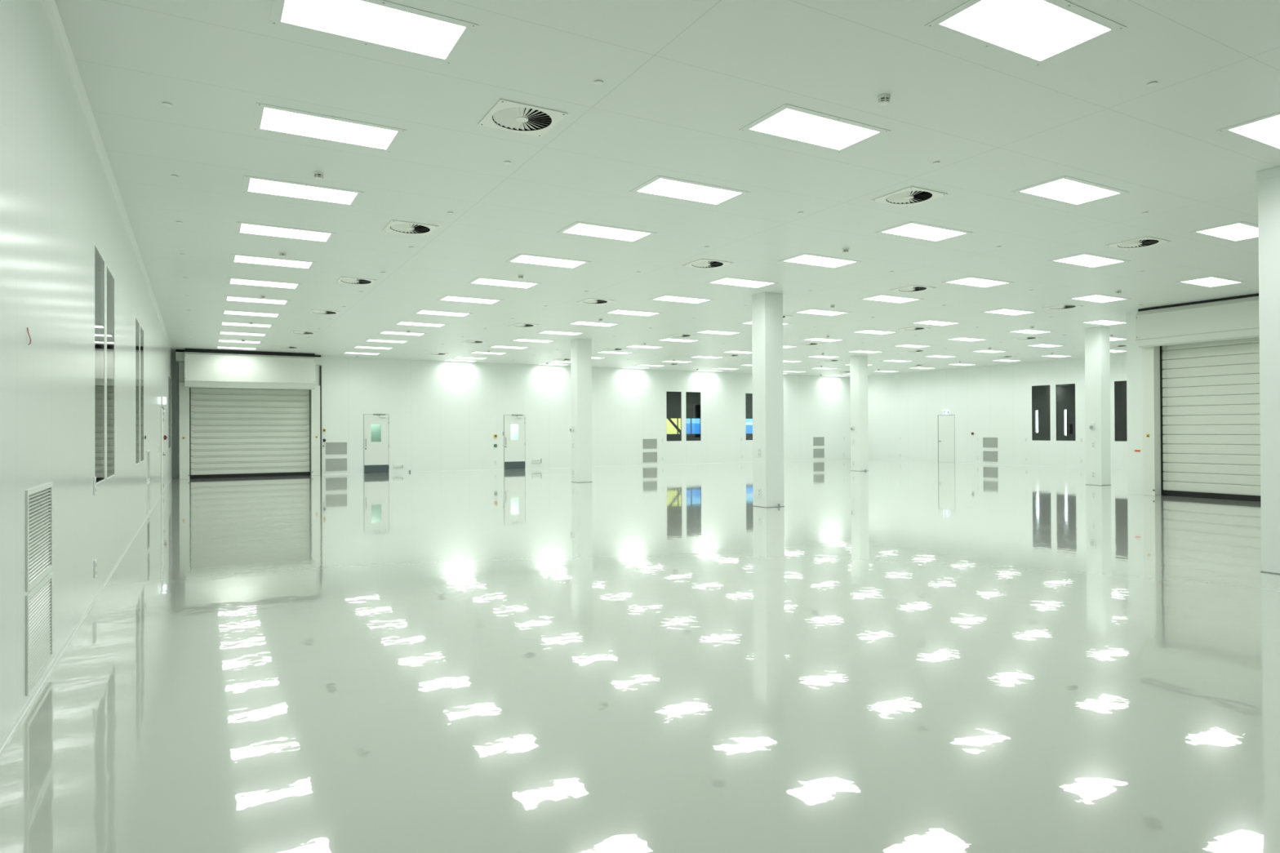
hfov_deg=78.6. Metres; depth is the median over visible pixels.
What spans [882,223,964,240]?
diffuser
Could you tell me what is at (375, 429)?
window
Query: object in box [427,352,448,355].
ceiling vent
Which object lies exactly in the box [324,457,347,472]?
air vent
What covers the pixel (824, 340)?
recessed light
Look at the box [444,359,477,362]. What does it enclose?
recessed light
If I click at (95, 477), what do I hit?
power socket
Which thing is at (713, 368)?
recessed light
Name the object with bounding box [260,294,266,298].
smoke detector
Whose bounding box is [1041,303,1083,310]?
ceiling vent
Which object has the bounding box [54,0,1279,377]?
ceiling
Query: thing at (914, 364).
ceiling vent
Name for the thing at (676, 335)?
ceiling vent
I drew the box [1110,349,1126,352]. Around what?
recessed light
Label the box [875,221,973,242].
recessed light
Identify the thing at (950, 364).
diffuser
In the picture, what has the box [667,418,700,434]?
metal frame
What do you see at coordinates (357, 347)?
recessed light
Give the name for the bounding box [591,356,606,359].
recessed light
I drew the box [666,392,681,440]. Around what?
window
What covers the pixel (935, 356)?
diffuser
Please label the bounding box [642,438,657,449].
air vent
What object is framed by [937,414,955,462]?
door
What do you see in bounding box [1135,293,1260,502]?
roller shutter
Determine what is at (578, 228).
recessed light
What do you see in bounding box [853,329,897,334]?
recessed light
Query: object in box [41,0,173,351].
trim
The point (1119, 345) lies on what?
ceiling vent
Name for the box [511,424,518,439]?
window
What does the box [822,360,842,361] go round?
ceiling vent
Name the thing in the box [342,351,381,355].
recessed light
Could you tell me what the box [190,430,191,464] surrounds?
wall
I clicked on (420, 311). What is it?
recessed light
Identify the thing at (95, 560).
power socket
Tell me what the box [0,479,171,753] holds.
baseboard
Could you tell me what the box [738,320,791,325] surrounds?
recessed light
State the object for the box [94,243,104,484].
window
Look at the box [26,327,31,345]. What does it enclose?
scrap
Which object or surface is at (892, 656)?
floor
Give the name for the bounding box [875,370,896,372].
recessed light
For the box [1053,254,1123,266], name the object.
diffuser
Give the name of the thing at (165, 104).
sprinkler
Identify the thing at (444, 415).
wall
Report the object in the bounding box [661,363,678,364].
ceiling vent
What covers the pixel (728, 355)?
ceiling vent
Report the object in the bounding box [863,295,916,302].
diffuser
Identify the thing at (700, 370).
recessed light
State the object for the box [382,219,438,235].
ceiling vent
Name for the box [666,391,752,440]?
window
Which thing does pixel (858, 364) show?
pillar
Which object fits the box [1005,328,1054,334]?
recessed light
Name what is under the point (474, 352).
diffuser
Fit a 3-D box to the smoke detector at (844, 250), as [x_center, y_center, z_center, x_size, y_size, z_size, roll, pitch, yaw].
[3.232,-2.762,12.287,0.112,0.061,0.112,0,0,-29]
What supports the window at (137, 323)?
in the wall at (57, 200)
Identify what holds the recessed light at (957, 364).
in the ceiling
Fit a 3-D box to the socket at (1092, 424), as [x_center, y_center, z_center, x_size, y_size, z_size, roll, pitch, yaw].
[12.744,0.002,22.029,0.099,0.194,0.100,0,0,-29]
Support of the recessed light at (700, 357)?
in the ceiling
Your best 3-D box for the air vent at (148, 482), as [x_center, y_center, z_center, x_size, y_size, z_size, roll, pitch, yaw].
[-9.480,1.353,14.977,0.111,0.580,0.860,0,0,-29]
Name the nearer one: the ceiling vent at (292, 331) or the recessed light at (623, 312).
the recessed light at (623, 312)
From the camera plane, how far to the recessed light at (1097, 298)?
17.08 m
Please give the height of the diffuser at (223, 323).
0.001 m
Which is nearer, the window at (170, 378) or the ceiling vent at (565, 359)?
the window at (170, 378)
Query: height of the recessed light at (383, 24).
0.006 m
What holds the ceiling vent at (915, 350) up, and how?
in the ceiling
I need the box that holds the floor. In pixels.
[0,458,1279,852]
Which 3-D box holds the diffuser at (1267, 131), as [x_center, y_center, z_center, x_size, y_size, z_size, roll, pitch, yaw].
[6.236,-2.830,7.491,1.140,0.001,0.540,0,0,-29]
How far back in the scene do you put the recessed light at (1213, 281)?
15.21 m
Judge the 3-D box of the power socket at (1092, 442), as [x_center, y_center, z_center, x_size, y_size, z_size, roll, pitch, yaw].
[12.783,0.514,22.047,0.016,0.170,0.084,0,0,-29]
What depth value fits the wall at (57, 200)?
5.45 m
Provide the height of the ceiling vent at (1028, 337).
0.272 m
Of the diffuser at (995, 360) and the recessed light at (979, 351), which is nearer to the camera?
the recessed light at (979, 351)
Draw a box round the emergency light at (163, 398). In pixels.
[161,396,166,404]
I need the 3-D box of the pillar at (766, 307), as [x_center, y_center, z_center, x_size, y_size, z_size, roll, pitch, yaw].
[2.684,-0.548,16.400,0.487,4.441,0.452,0,0,-29]
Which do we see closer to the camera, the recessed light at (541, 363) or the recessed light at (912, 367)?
the recessed light at (541, 363)
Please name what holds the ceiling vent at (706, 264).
in the ceiling
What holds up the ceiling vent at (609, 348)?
in the ceiling
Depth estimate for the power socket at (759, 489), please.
16.25 m
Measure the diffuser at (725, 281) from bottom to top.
0.001 m
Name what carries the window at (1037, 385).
in the wall at (989, 401)
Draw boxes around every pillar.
[570,338,592,482]
[751,292,784,507]
[849,355,868,471]
[1084,327,1111,485]
[1256,166,1279,574]
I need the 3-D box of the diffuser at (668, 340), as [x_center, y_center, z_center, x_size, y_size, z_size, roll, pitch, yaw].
[1.219,-2.716,24.643,1.140,0.001,0.540,0,0,-29]
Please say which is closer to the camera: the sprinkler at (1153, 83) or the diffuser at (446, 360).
the sprinkler at (1153, 83)
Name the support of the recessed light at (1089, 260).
in the ceiling
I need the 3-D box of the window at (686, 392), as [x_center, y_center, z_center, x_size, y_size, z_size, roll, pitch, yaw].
[2.546,-0.482,37.406,0.840,2.330,0.030,0,0,-29]
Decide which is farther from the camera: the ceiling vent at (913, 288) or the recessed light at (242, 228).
the ceiling vent at (913, 288)
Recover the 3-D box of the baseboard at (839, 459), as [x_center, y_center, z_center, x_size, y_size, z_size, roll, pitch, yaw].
[-0.086,1.779,35.875,27.065,0.015,0.006,0,0,-29]
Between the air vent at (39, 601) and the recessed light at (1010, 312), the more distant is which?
the recessed light at (1010, 312)
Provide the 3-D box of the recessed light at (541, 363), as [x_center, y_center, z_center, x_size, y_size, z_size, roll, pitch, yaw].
[-3.703,-2.647,33.406,1.280,0.006,0.680,0,0,-29]
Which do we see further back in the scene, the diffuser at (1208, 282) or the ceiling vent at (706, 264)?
the diffuser at (1208, 282)
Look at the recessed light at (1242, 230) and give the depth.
11.34 m
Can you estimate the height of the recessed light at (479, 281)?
0.006 m
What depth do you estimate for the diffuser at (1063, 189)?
9.38 m
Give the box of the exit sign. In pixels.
[942,410,949,414]
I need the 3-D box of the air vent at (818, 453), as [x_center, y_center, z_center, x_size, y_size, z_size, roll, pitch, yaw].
[9.408,1.411,41.265,0.820,0.540,0.111,0,0,-29]
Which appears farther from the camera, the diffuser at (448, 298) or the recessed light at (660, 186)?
the diffuser at (448, 298)
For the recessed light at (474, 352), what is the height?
0.006 m
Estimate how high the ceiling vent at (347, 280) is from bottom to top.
0.272 m
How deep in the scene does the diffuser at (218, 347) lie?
26.30 m
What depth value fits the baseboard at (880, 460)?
34.66 m
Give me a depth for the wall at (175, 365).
27.63 m
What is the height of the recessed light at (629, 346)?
0.006 m
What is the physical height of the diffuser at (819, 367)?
0.001 m
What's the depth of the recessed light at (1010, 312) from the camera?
19.02 m
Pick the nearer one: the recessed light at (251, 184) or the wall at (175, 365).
the recessed light at (251, 184)
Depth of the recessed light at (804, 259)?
13.17 m
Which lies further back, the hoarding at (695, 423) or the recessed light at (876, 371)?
the hoarding at (695, 423)
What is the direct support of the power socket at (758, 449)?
attached to the pillar at (766, 307)
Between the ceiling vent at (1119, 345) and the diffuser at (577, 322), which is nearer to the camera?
the diffuser at (577, 322)
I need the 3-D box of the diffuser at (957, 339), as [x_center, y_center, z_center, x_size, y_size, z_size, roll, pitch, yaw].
[10.372,-2.759,24.792,1.140,0.001,0.540,0,0,-29]
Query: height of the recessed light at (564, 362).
0.006 m
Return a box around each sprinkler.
[161,102,172,106]
[170,174,178,177]
[593,80,603,85]
[932,161,940,164]
[1146,81,1157,86]
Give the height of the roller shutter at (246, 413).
4.440 m
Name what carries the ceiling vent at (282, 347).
in the ceiling
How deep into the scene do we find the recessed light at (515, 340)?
24.57 m
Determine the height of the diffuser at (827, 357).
0.001 m
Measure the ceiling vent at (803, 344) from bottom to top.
0.272 m
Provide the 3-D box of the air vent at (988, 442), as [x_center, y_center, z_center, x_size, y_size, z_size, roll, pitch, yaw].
[15.835,0.729,35.252,0.111,0.520,0.810,0,0,-29]
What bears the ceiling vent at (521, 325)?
in the ceiling
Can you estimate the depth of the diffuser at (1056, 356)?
30.69 m
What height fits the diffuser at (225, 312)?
0.001 m
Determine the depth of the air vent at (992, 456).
35.22 m
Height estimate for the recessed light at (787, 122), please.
0.006 m
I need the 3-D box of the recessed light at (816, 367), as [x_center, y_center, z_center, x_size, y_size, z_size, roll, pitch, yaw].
[8.553,-2.690,36.252,1.280,0.006,0.680,0,0,-29]
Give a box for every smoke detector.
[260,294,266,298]
[279,251,286,257]
[313,171,324,179]
[517,275,524,279]
[841,248,848,253]
[876,93,890,105]
[1115,289,1121,293]
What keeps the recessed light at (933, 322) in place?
in the ceiling
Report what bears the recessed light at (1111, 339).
in the ceiling
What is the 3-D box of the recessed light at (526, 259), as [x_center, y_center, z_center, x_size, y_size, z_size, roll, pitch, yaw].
[-1.538,-2.763,13.109,1.280,0.006,0.680,0,0,-29]
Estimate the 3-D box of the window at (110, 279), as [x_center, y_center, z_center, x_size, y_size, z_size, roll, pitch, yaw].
[-6.002,-0.590,8.837,0.030,2.330,0.880,0,0,-29]
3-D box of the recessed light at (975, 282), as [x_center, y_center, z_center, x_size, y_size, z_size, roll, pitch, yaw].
[6.549,-2.791,15.156,1.280,0.006,0.680,0,0,-29]
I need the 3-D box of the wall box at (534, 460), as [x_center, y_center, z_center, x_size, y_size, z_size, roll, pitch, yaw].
[-4.412,1.461,33.413,0.430,0.190,0.065,0,0,-29]
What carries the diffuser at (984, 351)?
attached to the recessed light at (979, 351)
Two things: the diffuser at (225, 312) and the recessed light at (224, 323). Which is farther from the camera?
the recessed light at (224, 323)
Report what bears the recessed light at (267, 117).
in the ceiling
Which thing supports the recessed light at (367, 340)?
in the ceiling
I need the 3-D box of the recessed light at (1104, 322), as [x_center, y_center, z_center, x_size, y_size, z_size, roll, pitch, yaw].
[12.504,-2.789,20.997,1.280,0.006,0.680,0,0,-29]
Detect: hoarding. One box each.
[666,418,680,434]
[686,418,700,434]
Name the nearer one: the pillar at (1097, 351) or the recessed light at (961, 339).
the pillar at (1097, 351)
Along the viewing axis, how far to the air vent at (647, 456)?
36.21 m
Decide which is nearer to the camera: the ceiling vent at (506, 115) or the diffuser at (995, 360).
the ceiling vent at (506, 115)
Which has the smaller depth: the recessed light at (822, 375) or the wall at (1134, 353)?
the wall at (1134, 353)
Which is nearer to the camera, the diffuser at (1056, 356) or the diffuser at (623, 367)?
the diffuser at (1056, 356)
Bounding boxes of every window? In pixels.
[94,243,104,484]
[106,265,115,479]
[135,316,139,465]
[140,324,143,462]
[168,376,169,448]
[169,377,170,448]
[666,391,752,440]
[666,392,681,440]
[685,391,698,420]
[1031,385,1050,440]
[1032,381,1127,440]
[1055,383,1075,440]
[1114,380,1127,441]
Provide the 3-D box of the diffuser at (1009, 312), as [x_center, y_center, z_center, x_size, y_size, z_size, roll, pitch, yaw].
[8.993,-2.783,19.025,1.140,0.001,0.540,0,0,-29]
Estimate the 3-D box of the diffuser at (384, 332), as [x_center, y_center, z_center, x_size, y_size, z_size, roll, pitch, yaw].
[-6.868,-2.689,22.597,1.140,0.001,0.540,0,0,-29]
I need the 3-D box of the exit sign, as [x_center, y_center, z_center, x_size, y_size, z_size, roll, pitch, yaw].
[14.571,-0.659,37.295,0.108,0.190,0.420,0,0,-29]
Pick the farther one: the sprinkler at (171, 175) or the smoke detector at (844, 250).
the smoke detector at (844, 250)
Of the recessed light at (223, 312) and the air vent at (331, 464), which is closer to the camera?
the recessed light at (223, 312)
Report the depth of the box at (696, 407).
39.44 m
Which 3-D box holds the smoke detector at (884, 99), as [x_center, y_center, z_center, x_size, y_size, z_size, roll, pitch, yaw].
[2.083,-2.786,6.675,0.112,0.061,0.112,0,0,-29]
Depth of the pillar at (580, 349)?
24.26 m
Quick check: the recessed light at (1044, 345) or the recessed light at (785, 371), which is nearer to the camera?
the recessed light at (1044, 345)
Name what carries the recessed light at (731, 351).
in the ceiling
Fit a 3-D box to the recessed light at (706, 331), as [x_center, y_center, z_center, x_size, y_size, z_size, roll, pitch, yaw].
[2.285,-2.731,22.746,1.280,0.006,0.680,0,0,-29]
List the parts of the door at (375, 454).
kick plate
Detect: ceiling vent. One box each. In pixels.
[277,346,299,348]
[289,330,315,334]
[308,309,340,315]
[336,276,376,285]
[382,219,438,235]
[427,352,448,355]
[461,340,486,343]
[477,98,568,137]
[508,323,538,327]
[553,358,570,360]
[576,297,614,304]
[602,347,626,350]
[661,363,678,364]
[667,333,696,337]
[681,258,733,269]
[720,354,740,356]
[797,342,820,345]
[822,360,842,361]
[871,186,947,207]
[889,284,936,293]
[897,326,928,330]
[902,349,928,352]
[906,364,923,365]
[991,355,1016,357]
[1013,336,1040,340]
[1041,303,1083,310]
[1105,236,1171,249]
[1109,344,1126,347]
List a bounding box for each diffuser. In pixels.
[217,346,255,349]
[222,322,271,327]
[224,311,278,316]
[367,339,406,342]
[380,331,422,335]
[441,296,498,303]
[446,360,475,361]
[471,351,503,354]
[490,346,525,348]
[571,321,616,326]
[608,310,657,315]
[622,367,644,368]
[660,338,696,342]
[665,360,690,362]
[697,330,737,334]
[711,278,773,288]
[724,351,751,353]
[782,360,798,362]
[812,355,838,358]
[812,367,837,368]
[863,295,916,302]
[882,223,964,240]
[914,320,955,325]
[927,355,951,357]
[950,337,982,341]
[950,364,973,365]
[973,350,1003,352]
[986,309,1032,315]
[995,360,1016,361]
[1010,329,1049,333]
[1020,178,1119,204]
[1027,344,1061,346]
[1043,355,1071,357]
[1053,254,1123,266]
[1085,320,1126,324]
[1181,277,1238,286]
[1229,115,1279,148]
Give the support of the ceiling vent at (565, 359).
in the ceiling
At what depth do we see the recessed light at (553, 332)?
22.60 m
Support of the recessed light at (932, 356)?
in the ceiling
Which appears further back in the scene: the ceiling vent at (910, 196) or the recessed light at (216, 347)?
the recessed light at (216, 347)
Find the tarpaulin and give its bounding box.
[746,418,752,433]
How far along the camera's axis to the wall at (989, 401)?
35.66 m
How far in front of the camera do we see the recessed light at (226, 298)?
16.84 m
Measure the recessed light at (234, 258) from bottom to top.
0.006 m
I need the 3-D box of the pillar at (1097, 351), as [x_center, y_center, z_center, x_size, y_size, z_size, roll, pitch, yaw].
[12.981,-0.567,22.167,0.462,4.441,0.462,0,0,-29]
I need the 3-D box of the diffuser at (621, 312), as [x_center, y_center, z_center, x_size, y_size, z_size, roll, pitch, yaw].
[-0.159,-2.740,18.876,1.140,0.001,0.540,0,0,-29]
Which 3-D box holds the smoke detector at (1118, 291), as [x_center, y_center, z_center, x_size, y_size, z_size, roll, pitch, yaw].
[9.867,-2.774,16.116,0.112,0.061,0.112,0,0,-29]
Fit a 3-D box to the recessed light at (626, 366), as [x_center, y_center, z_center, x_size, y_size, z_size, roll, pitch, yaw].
[-0.192,-2.653,35.378,1.280,0.006,0.680,0,0,-29]
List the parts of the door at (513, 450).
kick plate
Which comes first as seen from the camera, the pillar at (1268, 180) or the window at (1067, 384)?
the pillar at (1268, 180)
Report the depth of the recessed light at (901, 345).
26.76 m
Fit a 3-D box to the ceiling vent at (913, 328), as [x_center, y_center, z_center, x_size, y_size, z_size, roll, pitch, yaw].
[7.736,-2.888,22.055,0.630,0.272,0.630,0,0,-29]
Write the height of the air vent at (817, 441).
0.520 m
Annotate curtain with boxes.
[190,387,309,475]
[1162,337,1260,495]
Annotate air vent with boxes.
[25,482,53,591]
[26,572,53,695]
[146,449,150,482]
[146,480,150,514]
[324,441,347,455]
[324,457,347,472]
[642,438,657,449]
[642,451,657,463]
[813,436,824,446]
[813,448,824,458]
[982,436,998,448]
[982,450,998,462]
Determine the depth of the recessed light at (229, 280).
14.92 m
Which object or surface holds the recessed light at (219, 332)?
in the ceiling
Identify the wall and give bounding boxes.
[0,0,171,743]
[171,350,178,479]
[174,350,850,479]
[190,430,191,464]
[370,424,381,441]
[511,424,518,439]
[867,354,1127,470]
[1125,311,1160,495]
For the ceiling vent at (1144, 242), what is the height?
0.272 m
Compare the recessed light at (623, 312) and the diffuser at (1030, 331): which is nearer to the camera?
the recessed light at (623, 312)
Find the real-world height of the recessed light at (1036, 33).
0.006 m
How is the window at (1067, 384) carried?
in the wall at (989, 401)
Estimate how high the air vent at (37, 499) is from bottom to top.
0.590 m
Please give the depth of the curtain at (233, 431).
28.11 m
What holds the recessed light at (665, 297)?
in the ceiling
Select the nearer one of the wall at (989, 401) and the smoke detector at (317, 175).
the smoke detector at (317, 175)
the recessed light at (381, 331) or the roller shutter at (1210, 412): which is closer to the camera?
the roller shutter at (1210, 412)
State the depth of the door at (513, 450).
32.94 m
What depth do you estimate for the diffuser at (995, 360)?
32.43 m
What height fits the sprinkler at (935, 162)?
0.009 m
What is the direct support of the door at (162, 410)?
in the wall at (57, 200)
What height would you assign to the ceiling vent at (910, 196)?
0.272 m
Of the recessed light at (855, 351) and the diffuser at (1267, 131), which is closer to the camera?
the diffuser at (1267, 131)
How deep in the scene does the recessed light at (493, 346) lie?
26.45 m
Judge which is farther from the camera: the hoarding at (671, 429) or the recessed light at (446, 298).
the hoarding at (671, 429)
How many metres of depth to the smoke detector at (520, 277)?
14.22 m
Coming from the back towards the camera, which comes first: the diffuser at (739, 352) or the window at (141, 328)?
the diffuser at (739, 352)
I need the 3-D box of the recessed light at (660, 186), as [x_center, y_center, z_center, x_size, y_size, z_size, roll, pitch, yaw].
[0.594,-2.793,9.314,1.280,0.006,0.680,0,0,-29]
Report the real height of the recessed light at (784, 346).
0.006 m
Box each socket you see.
[93,476,96,494]
[93,559,96,577]
[757,448,760,456]
[758,488,760,497]
[1089,422,1094,430]
[1091,441,1094,448]
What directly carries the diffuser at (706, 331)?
attached to the recessed light at (706, 331)
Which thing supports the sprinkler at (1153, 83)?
attached to the ceiling
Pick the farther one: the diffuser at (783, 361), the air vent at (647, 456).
the air vent at (647, 456)
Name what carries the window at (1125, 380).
in the wall at (989, 401)
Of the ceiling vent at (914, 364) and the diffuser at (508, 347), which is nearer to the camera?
the diffuser at (508, 347)
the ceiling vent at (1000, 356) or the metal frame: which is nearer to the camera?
the ceiling vent at (1000, 356)
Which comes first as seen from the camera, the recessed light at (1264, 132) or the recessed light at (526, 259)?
the recessed light at (1264, 132)
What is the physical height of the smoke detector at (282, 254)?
0.061 m
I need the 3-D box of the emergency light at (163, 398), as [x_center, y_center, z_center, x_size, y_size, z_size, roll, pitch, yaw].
[-12.341,-0.670,20.268,0.109,0.190,0.420,0,0,-29]
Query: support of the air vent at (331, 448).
in the wall at (444, 415)
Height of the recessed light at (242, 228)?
0.006 m
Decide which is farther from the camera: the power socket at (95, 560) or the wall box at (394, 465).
the wall box at (394, 465)
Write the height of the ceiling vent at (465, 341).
0.272 m
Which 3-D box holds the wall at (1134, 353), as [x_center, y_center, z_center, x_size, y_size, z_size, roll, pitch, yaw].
[16.776,-0.644,10.971,0.300,4.442,19.090,0,0,-29]
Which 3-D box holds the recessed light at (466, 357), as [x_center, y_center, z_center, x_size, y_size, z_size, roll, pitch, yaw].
[-6.555,-2.650,30.262,1.280,0.006,0.680,0,0,-29]
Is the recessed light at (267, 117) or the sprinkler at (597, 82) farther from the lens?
the recessed light at (267, 117)
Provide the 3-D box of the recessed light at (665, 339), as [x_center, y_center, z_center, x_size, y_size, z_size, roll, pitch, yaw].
[1.219,-2.716,24.643,1.280,0.006,0.680,0,0,-29]
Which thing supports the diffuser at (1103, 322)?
attached to the recessed light at (1104, 322)
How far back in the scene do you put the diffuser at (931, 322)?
20.87 m
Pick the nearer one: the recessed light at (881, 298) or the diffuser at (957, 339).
the recessed light at (881, 298)
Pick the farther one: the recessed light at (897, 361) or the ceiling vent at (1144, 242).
the recessed light at (897, 361)
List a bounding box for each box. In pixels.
[393,464,403,467]
[532,457,542,462]
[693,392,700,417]
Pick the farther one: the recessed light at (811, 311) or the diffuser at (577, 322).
the diffuser at (577, 322)
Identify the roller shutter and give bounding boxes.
[175,348,323,479]
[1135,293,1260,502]
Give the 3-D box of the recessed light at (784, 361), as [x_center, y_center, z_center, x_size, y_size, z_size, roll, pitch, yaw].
[6.109,-2.699,32.383,1.280,0.006,0.680,0,0,-29]
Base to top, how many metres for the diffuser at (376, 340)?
0.001 m
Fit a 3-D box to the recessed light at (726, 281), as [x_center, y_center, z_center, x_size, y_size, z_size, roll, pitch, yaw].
[1.972,-2.769,15.081,1.280,0.006,0.680,0,0,-29]
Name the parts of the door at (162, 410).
frame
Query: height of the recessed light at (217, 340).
0.006 m
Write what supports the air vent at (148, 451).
in the wall at (57, 200)
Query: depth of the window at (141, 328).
13.49 m
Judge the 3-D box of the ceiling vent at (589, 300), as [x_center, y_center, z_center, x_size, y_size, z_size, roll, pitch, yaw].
[-0.983,-2.872,17.157,0.630,0.272,0.630,0,0,-29]
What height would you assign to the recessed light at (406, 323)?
0.006 m
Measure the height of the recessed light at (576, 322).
0.006 m
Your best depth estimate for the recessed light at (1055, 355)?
30.68 m
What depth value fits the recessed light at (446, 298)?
16.89 m
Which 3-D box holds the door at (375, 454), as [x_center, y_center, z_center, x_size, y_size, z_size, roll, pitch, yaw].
[-10.175,0.661,30.185,0.950,2.286,0.059,0,0,-29]
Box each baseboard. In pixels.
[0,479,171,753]
[323,458,848,475]
[880,459,1127,470]
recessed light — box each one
[214,346,258,350]
[216,339,262,343]
[217,331,267,336]
[218,321,274,328]
[220,310,281,317]
[222,295,290,305]
[226,277,302,289]
[229,253,316,269]
[234,221,337,243]
[240,175,364,206]
[251,102,407,152]
[269,0,479,65]
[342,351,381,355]
[352,346,394,349]
[364,338,408,343]
[377,330,427,336]
[393,321,448,327]
[413,309,472,317]
[436,295,503,304]
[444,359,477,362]
[452,356,488,359]
[466,277,542,288]
[468,351,508,355]
[488,345,530,349]
[505,253,591,269]
[510,338,555,342]
[537,330,584,335]
[537,363,570,365]
[548,360,570,363]
[556,221,657,243]
[567,320,619,327]
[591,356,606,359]
[596,351,632,354]
[603,309,663,316]
[620,366,650,368]
[625,345,663,348]
[629,175,750,206]
[636,364,664,366]
[649,294,714,304]
[657,337,699,342]
[662,360,692,363]
[688,355,724,358]
[693,329,743,335]
[696,369,723,371]
[704,276,779,288]
[712,368,737,369]
[720,350,751,354]
[738,103,890,153]
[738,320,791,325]
[777,253,862,268]
[782,345,799,348]
[782,360,804,362]
[783,370,806,372]
[794,308,849,315]
[800,337,845,342]
[807,355,840,358]
[808,367,839,369]
[822,375,848,376]
[848,350,882,353]
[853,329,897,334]
[858,294,924,303]
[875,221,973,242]
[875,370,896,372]
[882,360,912,362]
[894,344,930,347]
[911,320,961,326]
[911,367,933,368]
[924,0,1127,66]
[924,355,956,358]
[942,276,1013,288]
[946,337,986,342]
[946,363,977,365]
[970,350,1008,353]
[979,308,1039,315]
[991,359,1021,361]
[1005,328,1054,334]
[1011,175,1129,206]
[1024,343,1066,347]
[1039,354,1073,357]
[1047,253,1129,268]
[1067,293,1129,303]
[1079,319,1126,325]
[1109,337,1126,341]
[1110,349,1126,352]
[1174,275,1247,288]
[1188,221,1258,242]
[1216,111,1279,153]
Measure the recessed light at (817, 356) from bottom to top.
0.006 m
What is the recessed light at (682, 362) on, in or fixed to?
in the ceiling
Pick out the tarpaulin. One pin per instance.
(748, 421)
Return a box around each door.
[160,406,164,494]
[363,413,389,473]
[503,414,525,469]
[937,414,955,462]
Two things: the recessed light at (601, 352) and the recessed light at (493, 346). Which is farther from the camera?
the recessed light at (601, 352)
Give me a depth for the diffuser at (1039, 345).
26.74 m
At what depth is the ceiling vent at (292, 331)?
22.26 m
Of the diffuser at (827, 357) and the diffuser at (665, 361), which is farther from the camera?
the diffuser at (665, 361)
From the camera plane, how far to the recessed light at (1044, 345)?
26.75 m
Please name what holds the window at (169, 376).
in the wall at (57, 200)
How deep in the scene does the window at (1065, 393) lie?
34.82 m
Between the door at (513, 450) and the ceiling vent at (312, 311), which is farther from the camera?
the door at (513, 450)
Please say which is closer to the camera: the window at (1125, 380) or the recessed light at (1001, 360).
the window at (1125, 380)

